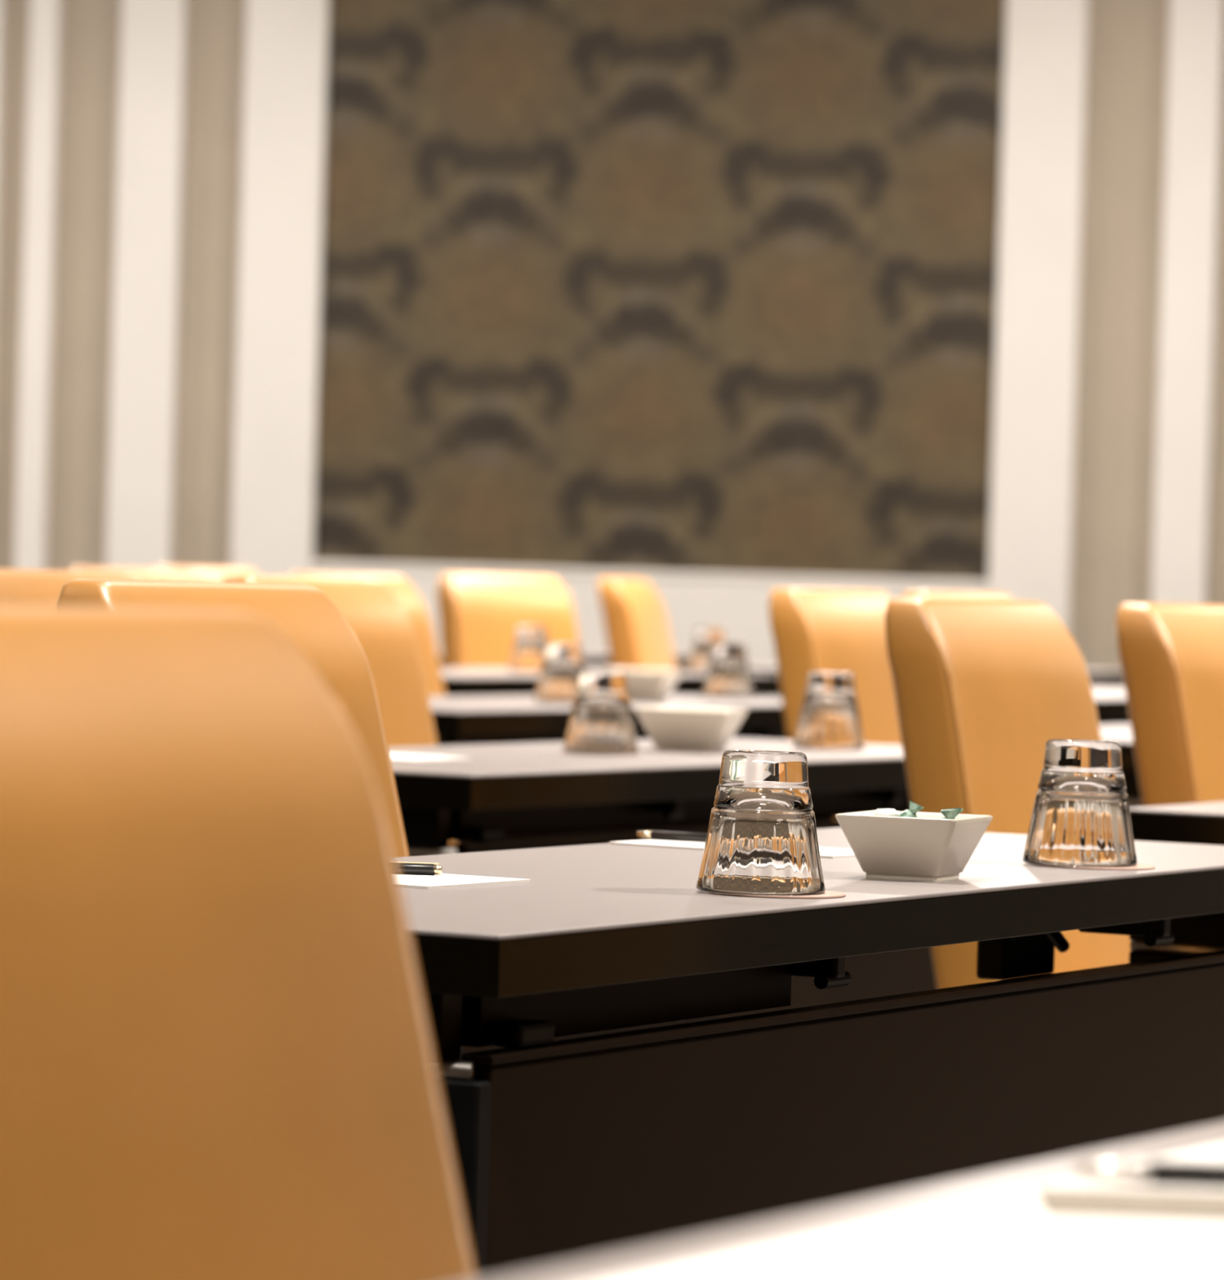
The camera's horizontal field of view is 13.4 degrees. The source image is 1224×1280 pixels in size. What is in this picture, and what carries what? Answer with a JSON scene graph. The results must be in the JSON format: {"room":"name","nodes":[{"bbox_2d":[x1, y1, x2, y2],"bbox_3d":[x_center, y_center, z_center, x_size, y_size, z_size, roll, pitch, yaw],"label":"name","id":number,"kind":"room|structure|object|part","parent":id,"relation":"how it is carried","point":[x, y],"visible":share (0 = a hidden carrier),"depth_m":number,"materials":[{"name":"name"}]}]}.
{"room":"conference room","nodes":[
{"label":"conference room","id":0,"kind":"room"},
{"bbox_2d":[0,0,1223,688],"bbox_3d":[0.050,-1.253,18.084,14.400,4.200,0.203,2,1,7],"label":"wall","id":1,"kind":"structure","parent":0,"point":[1127,49],"depth_m":18.16,"materials":[{"name":"beige paint"}]},
{"bbox_2d":[0,0,4,170],"bbox_3d":[-2.308,-1.326,18.238,0.320,4.000,0.070,2,1,7],"label":"trim","id":2,"kind":"structure","parent":1,"relation":"attached to","point":[2,2],"depth_m":18.21,"materials":[{"name":"white paint"}]},
{"bbox_2d":[13,0,62,569],"bbox_3d":[-1.998,-1.316,18.200,0.105,4.000,0.070,2,1,7],"label":"trim","id":3,"kind":"structure","parent":1,"relation":"attached to","point":[45,15],"depth_m":18.17,"materials":[{"name":"white paint"}]},
{"bbox_2d":[105,0,188,568],"bbox_3d":[-1.615,-1.304,18.152,0.227,4.000,0.070,2,1,7],"label":"trim","id":4,"kind":"structure","parent":1,"relation":"attached to","point":[154,33],"depth_m":18.12,"materials":[{"name":"white paint"}]},
{"bbox_2d":[230,0,330,575],"bbox_3d":[-1.148,-1.289,18.095,0.289,4.000,0.070,2,1,7],"label":"trim","id":5,"kind":"structure","parent":1,"relation":"attached to","point":[286,65],"depth_m":18.06,"materials":[{"name":"white paint"}]},
{"bbox_2d":[312,568,987,698],"bbox_3d":[0.111,0.268,17.965,2.335,0.965,0.050,2,1,7],"label":"trim","id":6,"kind":"structure","parent":1,"relation":"attached to","point":[740,608],"depth_m":17.92,"materials":[{"name":"white paint"}]},
{"bbox_2d":[312,560,987,587],"bbox_3d":[0.125,-0.226,17.956,2.335,0.025,0.056,2,1,7],"label":"trim","id":7,"kind":"structure","parent":1,"relation":"attached to","point":[316,564],"depth_m":17.93,"materials":[{"name":"white paint"}]},
{"bbox_2d":[314,0,1005,580],"bbox_3d":[0.172,-1.743,17.948,2.335,3.010,0.032,2,1,7],"label":"panel","id":8,"kind":"object","parent":1,"relation":"attached to","point":[691,286],"visible":1,"depth_m":17.94,"materials":[{"name":"brown fabric"}]},
{"bbox_2d":[987,0,1088,631],"bbox_3d":[1.452,-1.207,17.776,0.279,4.000,0.070,2,1,7],"label":"trim","id":9,"kind":"structure","parent":1,"relation":"attached to","point":[1046,41],"depth_m":17.74,"materials":[{"name":"white paint"}]},
{"bbox_2d":[1150,0,1223,604],"bbox_3d":[1.955,-1.191,17.714,0.185,4.000,0.070,2,1,7],"label":"trim","id":10,"kind":"structure","parent":1,"relation":"attached to","point":[1196,27],"depth_m":17.68,"materials":[{"name":"white paint"}]},
{"bbox_3d":[-1.368,0.904,7.095,14.000,0.100,22.000,2,1,7],"label":"floor","id":11,"kind":"structure","parent":0,"visible":0},
{"bbox_2d":[0,568,137,605],"bbox_3d":[-0.495,0.403,6.610,0.622,0.970,0.467,2,1,28],"label":"upholstered chair","id":12,"kind":"object","parent":11,"relation":"on","point":[17,586],"visible":0.05,"depth_m":6.66,"materials":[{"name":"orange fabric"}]},
{"bbox_2d":[67,565,208,582],"bbox_3d":[-0.607,0.366,9.117,0.622,0.970,0.467,2,1,28],"label":"upholstered chair","id":13,"kind":"object","parent":11,"relation":"on","point":[141,574],"visible":0.12,"depth_m":9.26,"materials":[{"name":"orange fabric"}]},
{"bbox_2d":[154,565,257,582],"bbox_3d":[-0.686,0.329,11.719,0.622,0.970,0.467,2,1,28],"label":"upholstered chair","id":14,"kind":"object","parent":11,"relation":"on","point":[210,574],"visible":0.08,"depth_m":11.83,"materials":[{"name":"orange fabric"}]},
{"bbox_2d":[56,578,408,857],"bbox_3d":[-0.131,0.443,4.507,0.622,0.970,0.467,2,1,28],"label":"upholstered chair","id":15,"kind":"object","parent":11,"relation":"on","point":[306,616],"visible":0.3,"depth_m":4.71,"materials":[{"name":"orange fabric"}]},
{"bbox_2d":[0,604,476,1279],"bbox_3d":[-0.012,0.480,1.991,0.622,0.970,0.467,2,1,28],"label":"upholstered chair","id":16,"kind":"object","parent":11,"relation":"on","point":[217,1062],"visible":1,"depth_m":2.11,"materials":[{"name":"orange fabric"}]},
{"bbox_2d":[222,573,456,848],"bbox_3d":[-0.192,0.405,7.174,0.622,0.970,0.467,2,1,28],"label":"upholstered chair","id":17,"kind":"object","parent":11,"relation":"on","point":[382,626],"visible":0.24,"depth_m":7.36,"materials":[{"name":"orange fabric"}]},
{"bbox_2d":[288,571,445,696],"bbox_3d":[-0.262,0.368,9.760,0.622,0.970,0.467,2,1,28],"label":"upholstered chair","id":18,"kind":"object","parent":11,"relation":"on","point":[402,589],"visible":0.18,"depth_m":9.98,"materials":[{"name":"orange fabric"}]},
{"bbox_2d":[436,573,579,667],"bbox_3d":[-0.114,0.326,13.195,0.467,0.970,0.622,1,1,-42],"label":"upholstered chair","id":19,"kind":"object","parent":11,"relation":"on","point":[480,615],"visible":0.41,"depth_m":13.30,"materials":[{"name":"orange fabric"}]},
{"bbox_2d":[436,649,691,670],"bbox_3d":[-0.278,0.410,14.560,0.500,0.750,1.600,2,1,28],"label":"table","id":20,"kind":"object","parent":11,"relation":"on","point":[590,658],"visible":0.03,"depth_m":14.52,"materials":[{"name":"black wood"}]},
{"bbox_2d":[428,694,786,843],"bbox_3d":[-0.102,0.485,9.390,0.500,0.750,1.600,2,1,28],"label":"table","id":21,"kind":"object","parent":11,"relation":"on","point":[466,720],"visible":0.16,"depth_m":8.91,"materials":[{"name":"black wood"}]},
{"bbox_3d":[-0.344,0.177,8.664,0.140,0.052,0.030,2,1,28],"label":"post","id":22,"kind":"part","parent":21,"relation":"part of","materials":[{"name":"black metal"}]},
{"bbox_2d":[534,643,584,703],"bbox_3d":[-0.087,0.059,9.293,0.097,0.105,0.097,2,1,20],"label":"glass","id":23,"kind":"object","parent":21,"relation":"on","point":[562,665],"visible":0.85,"depth_m":9.26,"materials":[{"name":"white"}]},
{"bbox_3d":[0.085,0.477,9.290,0.016,0.540,1.510,2,1,28],"label":"modesty panel","id":24,"kind":"part","parent":21,"relation":"part of","materials":[{"name":"black wood"}]},
{"bbox_3d":[0.053,0.178,9.266,0.020,0.042,1.375,2,1,28],"label":"rail","id":25,"kind":"part","parent":21,"relation":"part of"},
{"bbox_2d":[599,668,682,702],"bbox_3d":[0.053,0.084,9.535,0.129,0.057,0.129,2,1,14],"label":"square bowl","id":26,"kind":"object","parent":21,"relation":"on","point":[644,686],"visible":0.7,"depth_m":9.48,"materials":[{"name":"beige ceramic"}]},
{"bbox_2d":[702,643,753,698],"bbox_3d":[0.224,0.059,10.011,0.097,0.105,0.097,1,1,-21],"label":"glass","id":27,"kind":"object","parent":21,"relation":"on","point":[728,677],"visible":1,"depth_m":9.98,"materials":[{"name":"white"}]},
{"bbox_2d":[440,666,780,697],"bbox_3d":[-0.190,0.448,11.975,0.500,0.750,1.600,2,1,28],"label":"table","id":28,"kind":"object","parent":11,"relation":"on","point":[457,682],"visible":0.11,"depth_m":11.51,"materials":[{"name":"black wood"}]},
{"bbox_2d":[508,625,546,672],"bbox_3d":[-0.186,0.020,11.974,0.097,0.105,0.097,2,1,29],"label":"glass","id":29,"kind":"object","parent":28,"relation":"on","point":[531,642],"visible":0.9,"depth_m":11.94,"materials":[{"name":"clear glass"}]},
{"bbox_3d":[-0.035,0.140,11.850,0.020,0.042,1.375,2,1,28],"label":"rail","id":30,"kind":"part","parent":28,"relation":"part of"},
{"bbox_2d":[688,628,724,672],"bbox_3d":[0.234,0.025,12.566,0.097,0.105,0.097,2,1,-11],"label":"glass","id":31,"kind":"object","parent":28,"relation":"on","point":[701,654],"visible":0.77,"depth_m":12.54,"materials":[{"name":"clear glass"}]},
{"bbox_3d":[0.286,0.143,12.587,0.140,0.052,0.030,2,1,28],"label":"post","id":32,"kind":"part","parent":28,"relation":"part of","materials":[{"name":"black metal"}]},
{"bbox_2d":[597,577,677,670],"bbox_3d":[0.294,0.328,13.942,0.622,0.970,0.467,2,1,14],"label":"upholstered chair","id":33,"kind":"object","parent":11,"relation":"on","point":[637,634],"visible":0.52,"depth_m":13.83,"materials":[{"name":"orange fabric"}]},
{"bbox_2d":[388,737,936,1061],"bbox_3d":[-0.014,0.523,6.806,0.500,0.750,1.600,2,1,28],"label":"table","id":34,"kind":"object","parent":11,"relation":"on","point":[504,791],"visible":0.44,"depth_m":6.42,"materials":[{"name":"black wood"}]},
{"bbox_3d":[-0.256,0.214,6.080,0.140,0.052,0.030,2,1,28],"label":"post","id":35,"kind":"part","parent":34,"relation":"part of","materials":[{"name":"black metal"}]},
{"bbox_2d":[389,753,471,761],"bbox_3d":[-0.295,0.143,6.436,0.200,0.002,0.140,2,1,28],"label":"notepad","id":36,"kind":"object","parent":34,"relation":"on","point":[408,757],"visible":0.43,"depth_m":6.40,"materials":[{"name":"white paper"}]},
{"bbox_3d":[-0.250,0.246,6.072,0.160,0.014,0.014,2,1,28],"label":"rail","id":37,"kind":"part","parent":34,"relation":"part of","materials":[{"name":"metal"}]},
{"bbox_2d":[560,751,640,755],"bbox_3d":[-0.015,0.147,6.779,0.104,0.002,0.104,2,1,0],"label":"coaster","id":38,"kind":"object","parent":34,"relation":"on","point":[562,752],"visible":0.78,"depth_m":6.74,"materials":[{"name":"white paper"}]},
{"bbox_2d":[563,671,638,754],"bbox_3d":[-0.013,0.094,6.778,0.097,0.105,0.097,2,1,10],"label":"glass","id":39,"kind":"object","parent":38,"relation":"on","point":[602,720],"visible":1,"depth_m":6.75,"materials":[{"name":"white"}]},
{"bbox_3d":[0.181,0.242,6.702,0.024,0.007,1.520,2,1,28],"label":"panel rail","id":40,"kind":"part","parent":34,"relation":"part of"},
{"bbox_3d":[0.141,0.215,6.681,0.020,0.042,1.375,2,1,28],"label":"rail","id":41,"kind":"part","parent":34,"relation":"part of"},
{"bbox_2d":[635,706,747,753],"bbox_3d":[0.106,0.120,6.970,0.129,0.057,0.129,2,1,14],"label":"square bowl","id":42,"kind":"object","parent":34,"relation":"on","point":[669,729],"visible":1,"depth_m":6.92,"materials":[{"name":"beige ceramic"}]},
{"bbox_3d":[0.173,0.515,6.705,0.016,0.540,1.510,2,1,28],"label":"modesty panel","id":43,"kind":"part","parent":34,"relation":"part of","materials":[{"name":"black wood"}]},
{"bbox_2d":[791,746,866,751],"bbox_3d":[0.301,0.150,7.239,0.104,0.002,0.104,2,1,0],"label":"coaster","id":44,"kind":"object","parent":34,"relation":"on","point":[792,747],"visible":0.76,"depth_m":7.20,"materials":[{"name":"white paper"}]},
{"bbox_2d":[793,671,863,749],"bbox_3d":[0.302,0.097,7.239,0.097,0.105,0.097,1,1,-30],"label":"glass","id":45,"kind":"object","parent":44,"relation":"on","point":[829,718],"visible":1,"depth_m":7.21,"materials":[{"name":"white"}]},
{"bbox_2d":[395,827,1223,1279],"bbox_3d":[0.074,0.560,4.221,0.500,0.750,1.600,2,1,28],"label":"table","id":46,"kind":"object","parent":11,"relation":"on","point":[563,1151],"visible":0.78,"depth_m":3.86,"materials":[{"name":"laminate"}]},
{"bbox_3d":[-0.168,0.252,3.495,0.140,0.052,0.030,2,1,28],"label":"post","id":47,"kind":"part","parent":46,"relation":"part of","materials":[{"name":"black metal"}]},
{"bbox_3d":[-0.162,0.283,3.487,0.160,0.014,0.014,2,1,28],"label":"rail","id":48,"kind":"part","parent":46,"relation":"part of","materials":[{"name":"metal"}]},
{"bbox_2d":[399,873,529,889],"bbox_3d":[-0.185,0.180,3.962,0.200,0.002,0.145,2,1,30],"label":"notepad","id":49,"kind":"object","parent":46,"relation":"on","point":[407,881],"visible":0.39,"depth_m":3.93,"materials":[{"name":"white paper"}]},
{"bbox_2d":[395,861,442,875],"bbox_3d":[-0.197,0.173,3.993,0.135,0.010,0.009,2,1,6],"label":"ballpoint pen","id":50,"kind":"object","parent":49,"relation":"on","point":[403,868],"visible":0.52,"depth_m":3.98,"materials":[{"name":"black plastic"}]},
{"bbox_3d":[-0.167,0.588,3.489,0.170,0.600,0.022,2,1,28],"label":"panel","id":51,"kind":"part","parent":46,"relation":"part of","materials":[{"name":"black metal"}]},
{"bbox_3d":[0.015,0.252,3.698,0.020,0.042,0.470,2,1,28],"label":"rail","id":52,"kind":"part","parent":46,"relation":"part of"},
{"bbox_2d":[608,839,855,858],"bbox_3d":[0.122,0.181,4.542,0.225,0.002,0.110,2,1,32],"label":"notepad","id":53,"kind":"object","parent":46,"relation":"on","point":[824,852],"visible":0.46,"depth_m":4.54,"materials":[{"name":"white paper"}]},
{"bbox_2d":[636,830,706,842],"bbox_3d":[0.084,0.174,4.593,0.135,0.009,0.008,2,1,25],"label":"ballpoint pen","id":54,"kind":"object","parent":53,"relation":"on","point":[652,834],"visible":0.32,"depth_m":4.60,"materials":[{"name":"black plastic"}]},
{"bbox_2d":[707,890,845,898],"bbox_3d":[0.123,0.190,3.918,0.104,0.002,0.104,2,1,0],"label":"coaster","id":55,"kind":"object","parent":46,"relation":"on","point":[828,894],"visible":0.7,"depth_m":3.88,"materials":[{"name":"white paper"}]},
{"bbox_2d":[695,750,825,895],"bbox_3d":[0.113,0.136,3.917,0.097,0.105,0.097,2,1,0],"label":"glass","id":56,"kind":"object","parent":55,"relation":"on","point":[762,839],"visible":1,"depth_m":3.88,"materials":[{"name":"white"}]},
{"bbox_3d":[0.269,0.279,4.117,0.024,0.007,1.520,2,1,28],"label":"panel rail","id":57,"kind":"part","parent":46,"relation":"part of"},
{"bbox_3d":[0.261,0.552,4.121,0.016,0.540,1.510,2,1,28],"label":"modesty panel","id":58,"kind":"part","parent":46,"relation":"part of","materials":[{"name":"black wood"}]},
{"bbox_2d":[835,809,992,881],"bbox_3d":[0.241,0.165,4.178,0.102,0.051,0.102,2,1,22],"label":"square bowl","id":59,"kind":"object","parent":46,"relation":"on","point":[928,846],"visible":0.95,"depth_m":4.14,"materials":[{"name":"beige ceramic"}]},
{"bbox_2d":[869,808,908,817],"bbox_3d":[0.218,0.143,4.186,0.040,0.016,0.023,2,1,1],"label":"wrapped mint","id":60,"kind":"object","parent":59,"relation":"in","point":[878,812],"visible":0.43,"depth_m":4.18,"materials":[{"name":"white plastic"}]},
{"bbox_2d":[897,800,923,817],"bbox_3d":[0.234,0.148,4.170,0.021,0.040,0.026,1,1,-22],"label":"wrapped mint","id":61,"kind":"object","parent":59,"relation":"in","point":[913,808],"visible":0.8,"depth_m":4.17,"materials":[{"name":"green plastic"}]},
{"bbox_2d":[939,807,963,819],"bbox_3d":[0.267,0.153,4.160,0.024,0.040,0.017,1,1,-32],"label":"wrapped mint","id":62,"kind":"object","parent":59,"relation":"in","point":[948,814],"visible":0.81,"depth_m":4.15,"materials":[{"name":"green plastic"}]},
{"bbox_2d":[1032,863,1155,870],"bbox_3d":[0.409,0.192,4.434,0.104,0.002,0.104,2,1,0],"label":"coaster","id":63,"kind":"object","parent":46,"relation":"on","point":[1140,866],"visible":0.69,"depth_m":4.39,"materials":[{"name":"white paper"}]},
{"bbox_2d":[1022,739,1137,867],"bbox_3d":[0.399,0.138,4.434,0.097,0.105,0.097,1,1,-40],"label":"glass","id":64,"kind":"object","parent":63,"relation":"on","point":[1081,816],"visible":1,"depth_m":4.40,"materials":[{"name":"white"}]},
{"bbox_3d":[0.551,0.592,4.827,0.170,0.600,0.022,2,1,28],"label":"panel","id":65,"kind":"part","parent":46,"relation":"part of","materials":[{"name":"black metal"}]},
{"bbox_3d":[0.550,0.255,4.833,0.140,0.052,0.030,2,1,28],"label":"post","id":66,"kind":"part","parent":46,"relation":"part of","materials":[{"name":"black metal"}]},
{"bbox_3d":[0.556,0.287,4.825,0.160,0.014,0.014,2,1,28],"label":"rail","id":67,"kind":"part","parent":46,"relation":"part of","materials":[{"name":"metal"}]},
{"bbox_2d":[768,587,901,819],"bbox_3d":[0.604,0.409,8.626,0.622,0.970,0.467,2,1,28],"label":"upholstered chair","id":68,"kind":"object","parent":11,"relation":"on","point":[812,629],"visible":0.3,"depth_m":8.64,"materials":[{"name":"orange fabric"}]},
{"bbox_2d":[485,1121,1223,1279],"bbox_3d":[0.162,0.598,1.636,0.500,0.750,1.600,2,1,28],"label":"table","id":69,"kind":"object","parent":11,"relation":"on","point":[642,1259],"visible":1,"depth_m":1.97,"materials":[{"name":"laminate"}]},
{"bbox_2d":[610,1142,1223,1279],"bbox_3d":[0.307,0.222,1.900,0.398,0.002,0.960,2,1,28],"label":"tabletop","id":70,"kind":"object","parent":69,"relation":"on","point":[1006,1235],"visible":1,"depth_m":1.86,"materials":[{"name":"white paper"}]},
{"bbox_2d":[1034,1186,1223,1222],"bbox_3d":[0.284,0.218,1.993,0.240,0.001,0.084,2,1,2],"label":"notepad","id":71,"kind":"object","parent":70,"relation":"on","point":[1054,1202],"visible":1,"depth_m":1.99,"materials":[{"name":"white paper"}]},
{"bbox_2d":[1074,1160,1223,1186],"bbox_3d":[0.259,0.212,2.066,0.150,0.011,0.010,2,1,4],"label":"ballpoint pen","id":72,"kind":"object","parent":70,"relation":"on","point":[1150,1172],"visible":1,"depth_m":2.06,"materials":[{"name":"black plastic"}]},
{"bbox_2d":[748,666,1124,697],"bbox_3d":[0.867,0.453,13.945,0.500,0.750,1.600,2,1,28],"label":"table","id":73,"kind":"object","parent":11,"relation":"on","point":[1098,678],"visible":0.02,"depth_m":14.25,"materials":[{"name":"black metal"}]},
{"bbox_3d":[0.559,0.130,13.799,0.015,0.038,0.850,2,1,28],"label":"rail","id":74,"kind":"part","parent":73,"relation":"part of","materials":[{"name":"white wood"}]},
{"bbox_2d":[902,591,1012,599],"bbox_3d":[0.847,0.410,9.080,0.622,0.970,0.467,2,1,28],"label":"upholstered chair","id":75,"kind":"object","parent":11,"relation":"on","point":[910,593],"visible":0.11,"depth_m":9.15,"materials":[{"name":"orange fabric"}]},
{"bbox_2d":[884,597,1130,989],"bbox_3d":[0.656,0.447,5.975,0.622,0.970,0.467,2,1,28],"label":"upholstered chair","id":76,"kind":"object","parent":11,"relation":"on","point":[981,687],"visible":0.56,"depth_m":5.96,"materials":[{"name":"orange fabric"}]},
{"bbox_2d":[1090,686,1129,724],"bbox_3d":[0.955,0.490,11.361,0.500,0.750,1.600,2,1,28],"label":"table","id":77,"kind":"object","parent":11,"relation":"on","point":[1110,703],"visible":0.03,"depth_m":11.04,"materials":[{"name":"black metal"}]},
{"bbox_3d":[1.109,0.183,11.236,0.020,0.042,1.375,2,1,28],"label":"rail","id":78,"kind":"part","parent":77,"relation":"part of","materials":[{"name":"white"}]},
{"bbox_2d":[1098,724,1142,808],"bbox_3d":[1.043,0.528,8.776,0.500,0.750,1.600,2,1,28],"label":"table","id":79,"kind":"object","parent":11,"relation":"on","point":[1122,734],"visible":0.03,"depth_m":8.03,"materials":[{"name":"black metal"}]},
{"bbox_3d":[0.801,0.220,8.050,0.140,0.052,0.030,2,1,28],"label":"post","id":80,"kind":"part","parent":79,"relation":"part of","materials":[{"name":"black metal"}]},
{"bbox_3d":[0.807,0.251,8.042,0.160,0.014,0.014,2,1,28],"label":"rail","id":81,"kind":"part","parent":79,"relation":"part of","materials":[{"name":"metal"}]},
{"bbox_2d":[1115,602,1223,807],"bbox_3d":[0.978,0.448,6.575,0.622,0.970,0.467,2,1,28],"label":"upholstered chair","id":82,"kind":"object","parent":11,"relation":"on","point":[1171,655],"visible":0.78,"depth_m":6.52,"materials":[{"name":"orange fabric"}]},
{"bbox_2d":[1128,801,1223,845],"bbox_3d":[1.131,0.566,6.191,0.500,0.750,1.600,2,1,28],"label":"table","id":83,"kind":"object","parent":11,"relation":"on","point":[1193,823],"visible":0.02,"depth_m":5.57,"materials":[{"name":"black metal"}]}
]}

